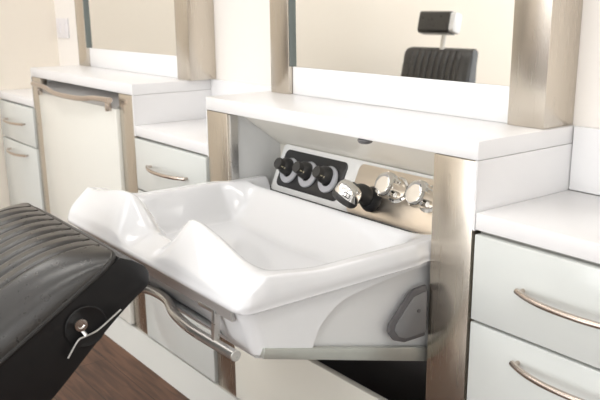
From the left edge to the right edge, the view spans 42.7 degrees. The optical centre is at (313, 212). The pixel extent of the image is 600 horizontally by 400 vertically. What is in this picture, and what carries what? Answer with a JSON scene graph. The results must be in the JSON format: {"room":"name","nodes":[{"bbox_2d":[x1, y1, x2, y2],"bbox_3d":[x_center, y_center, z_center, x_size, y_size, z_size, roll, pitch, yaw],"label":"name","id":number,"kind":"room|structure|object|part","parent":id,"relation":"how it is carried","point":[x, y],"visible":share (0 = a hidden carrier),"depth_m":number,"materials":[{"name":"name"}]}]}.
{"room":"salon","nodes":[
{"label":"salon","id":0,"kind":"room"},
{"bbox_2d":[0,0,59,208],"bbox_3d":[-3.334,-0.652,2.052,5.300,2.600,0.100,-12,19,-37],"label":"wall","id":1,"kind":"structure","parent":0,"point":[28,31],"depth_m":3.59,"materials":[{"name":"beige paint"}]},
{"bbox_2d":[52,334,189,399],"bbox_3d":[-1.628,1.174,0.318,5.500,0.050,5.575,-12,19,-37],"label":"floor","id":2,"kind":"structure","parent":0,"point":[108,371],"depth_m":2.53,"materials":[{"name":"brown wood"}]},
{"bbox_2d":[0,99,44,210],"bbox_3d":[-1.216,-0.164,3.531,0.330,0.696,0.458,-12,19,-37],"label":"base cabinet","id":3,"kind":"object","parent":2,"relation":"on","point":[18,121],"visible":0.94,"depth_m":3.40,"materials":[{"name":"grey"}]},
{"bbox_3d":[-1.329,-0.399,3.377,0.045,0.011,0.245,-12,19,-37],"label":"handle","id":4,"kind":"part","parent":3,"relation":"part of","materials":[{"name":"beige metal"}]},
{"bbox_2d":[0,88,33,106],"bbox_3d":[-1.194,-0.525,3.459,0.299,0.033,0.470,-12,19,-37],"label":"countertop","id":5,"kind":"structure","parent":3,"relation":"on","point":[22,96],"depth_m":3.40,"materials":[{"name":"white laminate"}]},
{"bbox_3d":[-1.329,-0.267,3.412,0.045,0.011,0.245,-12,19,-37],"label":"handle","id":6,"kind":"part","parent":3,"relation":"part of","materials":[{"name":"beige metal"}]},
{"bbox_3d":[-1.304,-0.398,3.397,0.019,0.166,0.454,-12,19,-37],"label":"drawer","id":7,"kind":"part","parent":3,"relation":"part of","materials":[{"name":"paint"}]},
{"bbox_3d":[-1.303,-0.064,3.486,0.019,0.514,0.454,-12,19,-37],"label":"door","id":8,"kind":"part","parent":3,"relation":"part of","materials":[{"name":"paint"}]},
{"bbox_2d":[0,203,148,399],"bbox_3d":[-0.829,0.478,1.270,1.055,0.795,0.590,-12,19,-37],"label":"barber chair","id":9,"kind":"object","parent":2,"relation":"on","point":[62,288],"visible":1,"depth_m":1.25,"materials":[{"name":"black leather"}]},
{"bbox_3d":[-0.362,0.197,1.262,0.098,0.062,0.017,-12,19,-37],"label":"clamp lever","id":10,"kind":"part","parent":9,"relation":"part of","materials":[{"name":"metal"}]},
{"bbox_2d":[31,76,210,334],"bbox_3d":[-0.771,-0.087,2.983,0.351,0.826,0.950,-12,19,-37],"label":"base cabinet","id":11,"kind":"object","parent":2,"relation":"on","point":[86,136],"visible":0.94,"depth_m":2.73,"materials":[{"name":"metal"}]},
{"bbox_3d":[-1.117,-0.153,3.235,0.028,0.825,0.100,-12,19,-37],"label":"post","id":12,"kind":"part","parent":11,"relation":"part of","materials":[{"name":"metal"}]},
{"bbox_3d":[-0.864,-0.046,2.918,0.034,0.768,0.730,-12,19,-37],"label":"door","id":13,"kind":"part","parent":11,"relation":"part of","materials":[{"name":"white laminate"}]},
{"bbox_2d":[30,65,210,95],"bbox_3d":[-0.753,-0.508,2.887,0.299,0.036,0.950,-12,19,-37],"label":"countertop","id":14,"kind":"structure","parent":11,"relation":"on","point":[124,82],"depth_m":2.64,"materials":[{"name":"white laminate"}]},
{"bbox_3d":[-0.597,0.014,2.599,0.028,0.825,0.100,-12,19,-37],"label":"post","id":15,"kind":"part","parent":11,"relation":"part of","materials":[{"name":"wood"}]},
{"bbox_3d":[-0.460,-0.334,2.550,0.299,0.130,0.006,-12,19,-37],"label":"panel","id":16,"kind":"part","parent":11,"relation":"part of","materials":[{"name":"white laminate"}]},
{"bbox_2d":[135,137,217,381],"bbox_3d":[-0.342,0.116,2.462,0.330,0.696,0.447,-12,19,-37],"label":"base cabinet","id":17,"kind":"object","parent":2,"relation":"on","point":[159,165],"visible":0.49,"depth_m":2.38,"materials":[{"name":"grey laminate"}]},
{"bbox_3d":[-0.456,-0.118,2.308,0.045,0.011,0.245,-12,19,-37],"label":"handle","id":18,"kind":"part","parent":17,"relation":"part of","materials":[{"name":"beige metal"}]},
{"bbox_2d":[135,118,207,154],"bbox_3d":[-0.322,-0.242,2.385,0.287,0.033,0.451,-12,19,-37],"label":"countertop","id":19,"kind":"structure","parent":17,"relation":"on","point":[191,135],"depth_m":2.34,"materials":[{"name":"white laminate"}]},
{"bbox_3d":[-0.431,-0.117,2.329,0.019,0.166,0.443,-12,19,-37],"label":"drawer","id":20,"kind":"part","parent":17,"relation":"part of","materials":[{"name":"paint"}]},
{"bbox_2d":[206,110,572,399],"bbox_3d":[0.119,0.188,1.933,0.301,0.826,0.950,-12,19,-37],"label":"base cabinet","id":21,"kind":"object","parent":2,"relation":"on","point":[238,147],"visible":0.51,"depth_m":1.65,"materials":[{"name":"laminate"}]},
{"bbox_3d":[-0.175,-0.242,2.202,0.299,0.130,0.005,-12,19,-37],"label":"panel","id":22,"kind":"part","parent":21,"relation":"part of","materials":[{"name":"white laminate"}]},
{"bbox_3d":[-0.247,0.127,2.171,0.028,0.825,0.100,-12,19,-37],"label":"post","id":23,"kind":"part","parent":21,"relation":"part of","materials":[{"name":"metal"}]},
{"bbox_2d":[68,175,430,361],"bbox_3d":[-0.141,0.116,1.713,0.546,0.341,0.764,-12,19,-37],"label":"basin","id":24,"kind":"object","parent":21,"relation":"in","point":[271,274],"visible":0.97,"depth_m":1.50,"materials":[{"name":"white ceramic"}]},
{"bbox_3d":[0.074,0.269,1.453,0.415,0.149,0.013,-12,19,-37],"label":"rail","id":25,"kind":"part","parent":24,"relation":"part of","materials":[{"name":"metal"}]},
{"bbox_3d":[0.192,0.206,1.513,0.087,0.088,0.002,-12,19,-37],"label":"plate","id":26,"kind":"part","parent":24,"relation":"part of","materials":[{"name":"grey plastic"}]},
{"bbox_3d":[0.009,0.488,1.923,0.018,0.245,0.734,-12,19,-37],"label":"door","id":27,"kind":"part","parent":21,"relation":"part of","materials":[{"name":"white laminate"}]},
{"bbox_2d":[270,144,433,234],"bbox_3d":[0.110,-0.046,1.838,0.105,0.150,0.689,-12,19,-37],"label":"control panel","id":28,"kind":"object","parent":21,"relation":"attached to","point":[306,174],"visible":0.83,"depth_m":1.84,"materials":[{"name":"plastic"}]},
{"bbox_2d":[332,179,381,211],"bbox_3d":[0.098,-0.038,1.771,0.119,0.084,0.070,-9,17,-30],"label":"shower","id":29,"kind":"object","parent":28,"relation":"on","point":[348,193],"visible":1,"depth_m":1.74,"materials":[{"name":"silver plastic"}]},
{"bbox_2d":[346,164,432,234],"bbox_3d":[0.199,-0.027,1.708,0.083,0.121,0.371,-12,19,-37],"label":"tap","id":30,"kind":"object","parent":28,"relation":"on","point":[406,204],"depth_m":1.71,"materials":[{"name":"metal"}]},
{"bbox_2d":[206,91,573,160],"bbox_3d":[0.117,-0.229,1.823,0.299,0.036,0.950,-12,19,-37],"label":"countertop","id":31,"kind":"structure","parent":21,"relation":"on","point":[462,137],"depth_m":1.61,"materials":[{"name":"white laminate"}]},
{"bbox_2d":[357,138,372,143],"bbox_3d":[0.110,-0.151,1.624,0.034,0.010,0.034,-12,19,-37],"label":"light fixture","id":32,"kind":"object","parent":31,"relation":"attached to","point":[361,141],"visible":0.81,"depth_m":1.61,"materials":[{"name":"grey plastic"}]},
{"bbox_3d":[0.273,0.294,1.535,0.028,0.825,0.100,-12,19,-37],"label":"post","id":33,"kind":"part","parent":21,"relation":"part of","materials":[{"name":"metal"}]},
{"bbox_3d":[0.411,-0.054,1.486,0.299,0.130,0.006,-12,19,-37],"label":"panel","id":34,"kind":"part","parent":21,"relation":"part of","materials":[{"name":"white laminate"}]},
{"bbox_2d":[467,231,599,399],"bbox_3d":[0.532,0.397,1.393,0.330,0.696,0.458,-12,19,-37],"label":"base cabinet","id":35,"kind":"object","parent":2,"relation":"on","point":[535,327],"visible":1,"depth_m":1.33,"materials":[{"name":"grey"}]},
{"bbox_3d":[0.446,0.498,1.349,0.019,0.514,0.454,-12,19,-37],"label":"door","id":36,"kind":"part","parent":35,"relation":"part of","materials":[{"name":"paint"}]},
{"bbox_2d":[476,190,599,263],"bbox_3d":[0.998,0.182,0.771,0.287,0.033,1.899,-12,19,-37],"label":"countertop","id":37,"kind":"structure","parent":35,"relation":"on","point":[567,222],"depth_m":1.35,"materials":[{"name":"white laminate"}]},
{"bbox_3d":[0.420,0.295,1.274,0.045,0.011,0.245,-12,19,-37],"label":"handle","id":38,"kind":"part","parent":35,"relation":"part of","materials":[{"name":"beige metal"}]},
{"bbox_3d":[0.419,0.163,1.239,0.045,0.011,0.245,-12,19,-37],"label":"handle","id":39,"kind":"part","parent":35,"relation":"part of","materials":[{"name":"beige metal"}]},
{"bbox_2d":[104,316,239,399],"bbox_3d":[0.097,0.640,2.018,0.284,0.086,4.725,-12,19,-37],"label":"baseboard","id":40,"kind":"structure","parent":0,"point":[174,370],"depth_m":2.53,"materials":[{"name":"laminate"}]},
{"bbox_2d":[54,0,599,195],"bbox_3d":[0.482,-0.550,1.591,0.100,2.600,5.575,-12,19,-37],"label":"wall","id":41,"kind":"structure","parent":0,"point":[241,27],"depth_m":2.39,"materials":[{"name":"paint"}]},
{"bbox_2d":[56,18,69,37],"bbox_3d":[-1.173,-0.860,3.581,0.012,0.090,0.140,-12,19,-37],"label":"light switch","id":42,"kind":"object","parent":41,"relation":"attached to","point":[62,25],"visible":1,"depth_m":3.57,"materials":[{"name":"plastic"}]},
{"bbox_2d":[74,0,215,80],"bbox_3d":[-0.663,-1.069,2.781,0.099,1.100,0.943,-12,19,-37],"label":"framed mirror","id":43,"kind":"object","parent":41,"relation":"attached to","point":[167,38],"visible":1,"depth_m":2.74,"materials":[{"name":"mirror"}]},
{"bbox_3d":[-0.929,-1.154,3.107,0.099,1.100,0.084,-12,19,-37],"label":"frame post","id":44,"kind":"part","parent":43,"relation":"part of","materials":[{"name":"metal"}]},
{"bbox_3d":[-0.689,-1.061,2.763,0.005,0.943,0.768,-12,19,-37],"label":"glass","id":45,"kind":"part","parent":43,"relation":"part of","materials":[{"name":"mirror"}]},
{"bbox_3d":[-0.685,-0.569,2.896,0.012,0.075,0.768,-12,19,-37],"label":"panel","id":46,"kind":"part","parent":43,"relation":"part of","materials":[{"name":"white laminate"}]},
{"bbox_3d":[-0.397,-0.983,2.457,0.099,1.100,0.087,-12,19,-37],"label":"frame post","id":47,"kind":"part","parent":43,"relation":"part of","materials":[{"name":"metal"}]},
{"bbox_2d":[211,79,270,95],"bbox_3d":[-0.205,-0.346,2.454,0.012,0.131,0.450,-12,19,-37],"label":"trim","id":48,"kind":"structure","parent":41,"relation":"attached to","point":[218,87],"depth_m":2.50,"materials":[{"name":"white laminate"}]},
{"bbox_2d":[270,0,582,128],"bbox_3d":[0.199,-0.792,1.728,0.099,1.100,0.915,-12,19,-37],"label":"framed mirror","id":49,"kind":"object","parent":41,"relation":"attached to","point":[511,62],"visible":1,"depth_m":1.69,"materials":[{"name":"mirror"}]},
{"bbox_3d":[-0.059,-0.875,2.043,0.099,1.100,0.084,-12,19,-37],"label":"frame post","id":50,"kind":"part","parent":49,"relation":"part of","materials":[{"name":"metal"}]},
{"bbox_3d":[0.177,-0.292,1.842,0.012,0.075,0.740,-12,19,-37],"label":"panel","id":51,"kind":"part","parent":49,"relation":"part of","materials":[{"name":"white laminate"}]},
{"bbox_3d":[0.173,-0.784,1.710,0.005,0.943,0.741,-12,19,-37],"label":"glass","id":52,"kind":"part","parent":49,"relation":"part of","materials":[{"name":"mirror"}]},
{"bbox_3d":[0.456,-0.709,1.414,0.099,1.100,0.087,-12,19,-37],"label":"frame post","id":53,"kind":"part","parent":49,"relation":"part of","materials":[{"name":"metal"}]},
{"bbox_2d":[569,126,599,195],"bbox_3d":[1.116,0.078,0.840,0.012,0.131,1.898,-12,19,-37],"label":"trim","id":54,"kind":"structure","parent":41,"relation":"attached to","point":[585,160],"depth_m":1.53,"materials":[{"name":"white laminate"}]}
]}

